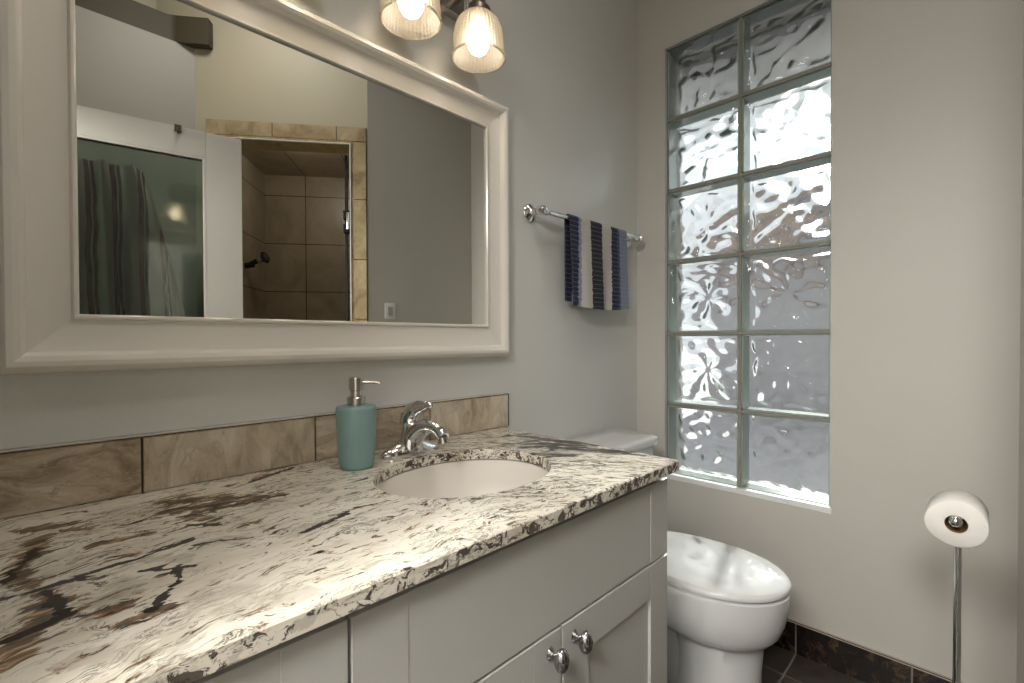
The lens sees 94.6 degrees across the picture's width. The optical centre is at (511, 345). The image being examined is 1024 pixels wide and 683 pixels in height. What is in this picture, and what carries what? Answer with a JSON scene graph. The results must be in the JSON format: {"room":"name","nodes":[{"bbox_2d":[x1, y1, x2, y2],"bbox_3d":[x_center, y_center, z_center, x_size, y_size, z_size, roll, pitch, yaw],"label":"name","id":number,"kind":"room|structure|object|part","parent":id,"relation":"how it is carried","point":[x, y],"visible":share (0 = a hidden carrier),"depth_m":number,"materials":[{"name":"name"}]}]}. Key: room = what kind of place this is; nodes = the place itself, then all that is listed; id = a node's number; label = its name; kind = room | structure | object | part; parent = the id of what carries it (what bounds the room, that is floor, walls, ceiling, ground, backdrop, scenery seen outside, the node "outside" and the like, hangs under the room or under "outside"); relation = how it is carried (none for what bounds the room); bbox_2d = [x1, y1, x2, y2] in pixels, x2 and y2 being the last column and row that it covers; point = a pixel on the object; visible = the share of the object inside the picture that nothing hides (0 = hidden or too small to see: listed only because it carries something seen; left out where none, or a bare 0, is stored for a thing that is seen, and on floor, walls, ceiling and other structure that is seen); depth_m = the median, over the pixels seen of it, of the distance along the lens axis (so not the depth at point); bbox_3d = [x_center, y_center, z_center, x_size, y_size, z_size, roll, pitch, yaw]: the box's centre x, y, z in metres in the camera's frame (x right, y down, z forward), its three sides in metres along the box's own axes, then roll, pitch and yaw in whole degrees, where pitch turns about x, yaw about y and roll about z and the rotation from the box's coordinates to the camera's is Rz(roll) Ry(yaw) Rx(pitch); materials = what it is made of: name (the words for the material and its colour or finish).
{"room":"bathroom","nodes":[
{"label":"bathroom","id":0,"kind":"room"},
{"bbox_2d":[0,0,636,449],"bbox_3d":[-0.194,-0.403,1.459,0.150,3.000,2.300,1,1,45],"label":"wall","id":1,"kind":"structure","parent":0,"point":[567,80],"depth_m":1.60,"materials":[{"name":"paint"}]},
{"bbox_2d":[0,392,508,518],"bbox_3d":[-0.436,0.212,1.107,0.009,0.108,1.200,1,1,45],"label":"backsplash","id":2,"kind":"structure","parent":1,"relation":"attached to","point":[38,478],"depth_m":0.91,"materials":[{"name":"tile"}]},
{"bbox_2d":[0,0,509,374],"bbox_3d":[-0.406,-0.352,1.112,0.038,0.784,1.105,1,1,45],"label":"wall mirror","id":3,"kind":"object","parent":1,"relation":"attached to","point":[184,183],"visible":1,"depth_m":0.96,"materials":[{"name":"white wood"}]},
{"bbox_3d":[-0.762,-0.346,0.755,0.038,0.784,0.097,1,1,45],"label":"frame rail","id":4,"kind":"part","parent":3,"relation":"part of","materials":[{"name":"white paint"}]},
{"bbox_3d":[-0.405,-0.009,1.116,0.038,0.098,1.105,1,1,45],"label":"frame rail","id":5,"kind":"part","parent":3,"relation":"part of","materials":[{"name":"white paint"}]},
{"bbox_2d":[75,0,485,324],"bbox_3d":[-0.410,-0.358,1.124,0.008,0.612,0.934,1,1,45],"label":"mirror glass","id":6,"kind":"object","parent":3,"relation":"on","point":[232,168],"depth_m":0.99,"materials":[{"name":"silver mirror"}]},
{"bbox_3d":[-0.407,-0.701,1.108,0.038,0.086,1.105,1,1,45],"label":"frame rail","id":7,"kind":"part","parent":3,"relation":"part of","materials":[{"name":"white paint"}]},
{"bbox_3d":[-0.046,-0.358,1.473,0.038,0.784,0.086,1,1,45],"label":"frame rail","id":8,"kind":"part","parent":3,"relation":"part of","materials":[{"name":"white paint"}]},
{"bbox_2d":[379,0,505,73],"bbox_3d":[-0.333,-0.917,1.077,0.185,0.271,0.796,1,1,45],"label":"vanity light","id":9,"kind":"object","parent":1,"relation":"attached to","point":[478,39],"visible":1,"depth_m":1.23,"materials":[{"name":"white glass"}]},
{"bbox_3d":[-0.244,-0.843,1.142,0.151,0.121,0.151,1,1,45],"label":"lamp shade","id":10,"kind":"part","parent":9,"relation":"part of","materials":[{"name":"white glass"}]},
{"bbox_3d":[-0.244,-0.839,1.142,0.062,0.088,0.062,1,1,45],"label":"bulb","id":11,"kind":"part","parent":9,"relation":"part of","materials":[{"name":"white glass"}]},
{"bbox_3d":[-0.390,-0.995,1.129,0.030,0.115,0.690,1,1,45],"label":"plate","id":12,"kind":"part","parent":9,"relation":"part of","materials":[{"name":"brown metal"}]},
{"bbox_3d":[-0.128,-0.963,1.309,0.090,0.115,0.042,1,1,45],"label":"arm","id":13,"kind":"part","parent":9,"relation":"part of","materials":[{"name":"silver metal"}]},
{"bbox_3d":[-0.092,-0.841,1.294,0.062,0.088,0.062,1,1,45],"label":"bulb","id":14,"kind":"part","parent":9,"relation":"part of","materials":[{"name":"white glass"}]},
{"bbox_3d":[-0.092,-0.845,1.294,0.151,0.121,0.151,1,1,45],"label":"lamp shade","id":15,"kind":"part","parent":9,"relation":"part of","materials":[{"name":"white glass"}]},
{"bbox_2d":[523,204,643,246],"bbox_3d":[0.305,-0.451,1.799,0.074,0.062,0.686,1,1,45],"label":"towel bar","id":16,"kind":"object","parent":1,"relation":"attached to","point":[529,212],"visible":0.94,"depth_m":1.59,"materials":[{"name":"silver metal"}]},
{"bbox_3d":[0.085,-0.448,1.578,0.074,0.062,0.062,1,1,45],"label":"post","id":17,"kind":"part","parent":16,"relation":"part of","materials":[{"name":"silver metal"}]},
{"bbox_3d":[0.318,-0.451,1.786,0.017,0.017,0.643,1,1,45],"label":"rail","id":18,"kind":"part","parent":16,"relation":"part of","materials":[{"name":"silver metal"}]},
{"bbox_2d":[564,214,628,309],"bbox_3d":[0.328,-0.300,1.793,0.056,0.331,0.368,1,1,45],"label":"hand towel","id":19,"kind":"object","parent":16,"relation":"hanging from","point":[596,265],"visible":1,"depth_m":1.75,"materials":[{"name":"multicoloured fabric"}]},
{"bbox_3d":[0.526,-0.455,2.020,0.074,0.062,0.062,1,1,45],"label":"post","id":20,"kind":"part","parent":16,"relation":"part of","materials":[{"name":"silver metal"}]},
{"bbox_2d":[762,644,865,682],"bbox_3d":[-0.102,1.160,-0.339,2.850,0.080,4.750,1,1,45],"label":"floor","id":21,"kind":"structure","parent":0,"point":[780,665],"depth_m":1.59,"materials":[{"name":"tile"}]},
{"bbox_2d":[191,477,666,682],"bbox_3d":[-0.235,0.702,0.880,0.615,0.806,1.150,1,1,45],"label":"vanity cabinet","id":22,"kind":"object","parent":21,"relation":"on","point":[582,597],"visible":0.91,"depth_m":0.76,"materials":[{"name":"paint"}]},
{"bbox_3d":[-0.327,0.404,0.419,0.020,0.174,0.374,1,1,45],"label":"drawer","id":23,"kind":"part","parent":22,"relation":"part of","materials":[{"name":"paint"}]},
{"bbox_2d":[0,427,678,682],"bbox_3d":[-0.239,0.281,0.887,0.598,0.024,1.168,1,1,45],"label":"countertop","id":24,"kind":"structure","parent":22,"relation":"on","point":[189,583],"depth_m":0.62,"materials":[{"name":"stone"}]},
{"bbox_2d":[336,377,379,470],"bbox_3d":[-0.341,0.168,1.036,0.085,0.198,0.085,1,1,45],"label":"soap dispenser","id":25,"kind":"object","parent":24,"relation":"on","point":[356,419],"visible":1,"depth_m":1.00,"materials":[{"name":"teal ceramic"}]},
{"bbox_2d":[336,403,376,470],"bbox_3d":[-0.341,0.199,1.036,0.085,0.136,0.085,1,1,45],"label":"bottle","id":26,"kind":"object","parent":25,"relation":"attached to","point":[355,422],"depth_m":1.00,"materials":[{"name":"teal ceramic"}]},
{"bbox_2d":[380,400,448,457],"bbox_3d":[-0.238,0.200,1.131,0.150,0.131,0.176,0,1,-18],"label":"faucet","id":27,"kind":"object","parent":24,"relation":"on","point":[412,440],"visible":1,"depth_m":1.14,"materials":[{"name":"silver metal"}]},
{"bbox_3d":[-0.251,0.249,1.173,0.054,0.030,0.166,1,1,45],"label":"plate","id":28,"kind":"part","parent":27,"relation":"part of","materials":[{"name":"silver metal"}]},
{"bbox_3d":[-0.236,0.167,1.168,0.095,0.065,0.034,0,1,27],"label":"lever","id":29,"kind":"part","parent":27,"relation":"part of","materials":[{"name":"silver metal"}]},
{"bbox_3d":[-0.205,0.214,1.127,0.159,0.081,0.049,1,1,45],"label":"spout","id":30,"kind":"part","parent":27,"relation":"part of","materials":[{"name":"silver metal"}]},
{"bbox_3d":[-0.199,0.144,1.137,0.017,0.018,0.017,0,1,28],"label":"lever knob","id":31,"kind":"part","parent":27,"relation":"part of","materials":[{"name":"silver metal"}]},
{"bbox_2d":[377,459,547,497],"bbox_3d":[-0.097,0.373,1.018,0.372,0.163,0.456,1,1,45],"label":"sink","id":32,"kind":"object","parent":24,"relation":"in","point":[472,477],"visible":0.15,"depth_m":1.17,"materials":[{"name":"ceramic"}]},
{"bbox_3d":[0.080,0.397,0.828,0.020,0.174,0.772,1,1,45],"label":"drawer","id":33,"kind":"part","parent":22,"relation":"part of","materials":[{"name":"paint"}]},
{"bbox_3d":[-0.056,0.744,0.694,0.020,0.506,0.383,1,1,45],"label":"door","id":34,"kind":"part","parent":22,"relation":"part of","materials":[{"name":"paint"}]},
{"bbox_3d":[0.077,0.520,0.783,0.038,0.041,0.028,1,1,45],"label":"knob","id":35,"kind":"part","parent":22,"relation":"part of","materials":[{"name":"silver metal"}]},
{"bbox_3d":[0.124,0.519,0.831,0.038,0.041,0.028,1,1,45],"label":"knob","id":36,"kind":"part","parent":22,"relation":"part of","materials":[{"name":"silver metal"}]},
{"bbox_3d":[0.218,0.740,0.969,0.020,0.506,0.385,1,1,45],"label":"door","id":37,"kind":"part","parent":22,"relation":"part of","materials":[{"name":"paint"}]},
{"bbox_2d":[571,429,790,682],"bbox_3d":[0.520,0.720,1.562,0.709,0.748,0.466,1,1,45],"label":"toilet","id":38,"kind":"object","parent":21,"relation":"on","point":[727,604],"visible":0.55,"depth_m":1.35,"materials":[{"name":"ceramic"}]},
{"bbox_3d":[0.341,0.363,1.735,0.206,0.038,0.466,1,1,45],"label":"tank lid","id":39,"kind":"part","parent":38,"relation":"part of","materials":[{"name":"ceramic"}]},
{"bbox_3d":[0.340,0.563,1.739,0.182,0.358,0.436,1,1,45],"label":"tank","id":40,"kind":"part","parent":38,"relation":"part of","materials":[{"name":"ceramic"}]},
{"bbox_3d":[0.593,0.694,1.489,0.476,0.008,0.344,1,1,45],"label":"seat","id":41,"kind":"part","parent":38,"relation":"part of","materials":[{"name":"white plastic"}]},
{"bbox_3d":[0.597,0.678,1.485,0.492,0.026,0.364,1,1,45],"label":"lid","id":42,"kind":"part","parent":38,"relation":"part of","materials":[{"name":"ceramic"}]},
{"bbox_3d":[0.586,0.896,1.500,0.522,0.397,0.362,1,1,45],"label":"bowl","id":43,"kind":"part","parent":38,"relation":"part of","materials":[{"name":"ceramic"}]},
{"bbox_2d":[948,516,962,682],"bbox_3d":[0.970,0.720,1.039,0.196,0.758,0.176,0,1,-7],"label":"toilet paper holder","id":44,"kind":"object","parent":21,"relation":"on","point":[955,521],"visible":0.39,"depth_m":1.03,"materials":[{"name":"silver metal"}]},
{"bbox_2d":[924,489,989,547],"bbox_3d":[0.932,0.360,0.990,0.097,0.095,0.102,1,1,45],"label":"toilet paper roll","id":45,"kind":"object","parent":44,"relation":"on","point":[974,531],"visible":0.92,"depth_m":0.96,"materials":[{"name":"paper"}]},
{"bbox_2d":[637,0,1023,682],"bbox_3d":[1.672,-0.404,1.102,2.995,3.000,0.150,1,1,45],"label":"wall","id":46,"kind":"structure","parent":0,"point":[928,94],"depth_m":1.46,"materials":[{"name":"paint"}]},
{"bbox_2d":[664,0,833,513],"bbox_3d":[0.897,-0.351,1.841,0.620,1.841,0.104,1,1,45],"label":"window","id":47,"kind":"structure","parent":46,"relation":"in","point":[748,96],"depth_m":1.83,"materials":[{"name":"clear glass"}]},
{"bbox_3d":[0.887,0.559,1.835,0.610,0.021,0.062,1,1,45],"label":"sill","id":48,"kind":"part","parent":47,"relation":"part of","materials":[{"name":"white paint"}]},
{"bbox_2d":[774,618,962,682],"bbox_3d":[0.972,1.034,1.708,1.166,0.113,0.012,1,1,45],"label":"baseboard","id":49,"kind":"structure","parent":46,"relation":"attached to","point":[855,660],"depth_m":1.56,"materials":[{"name":"tile"}]},
{"bbox_2d":[1017,3,1023,682],"bbox_3d":[1.190,-0.401,0.989,0.140,3.000,0.690,1,1,45],"label":"wall","id":50,"kind":"structure","parent":0,"point":[1020,591],"depth_m":1.22,"materials":[{"name":"paint"}]}
]}

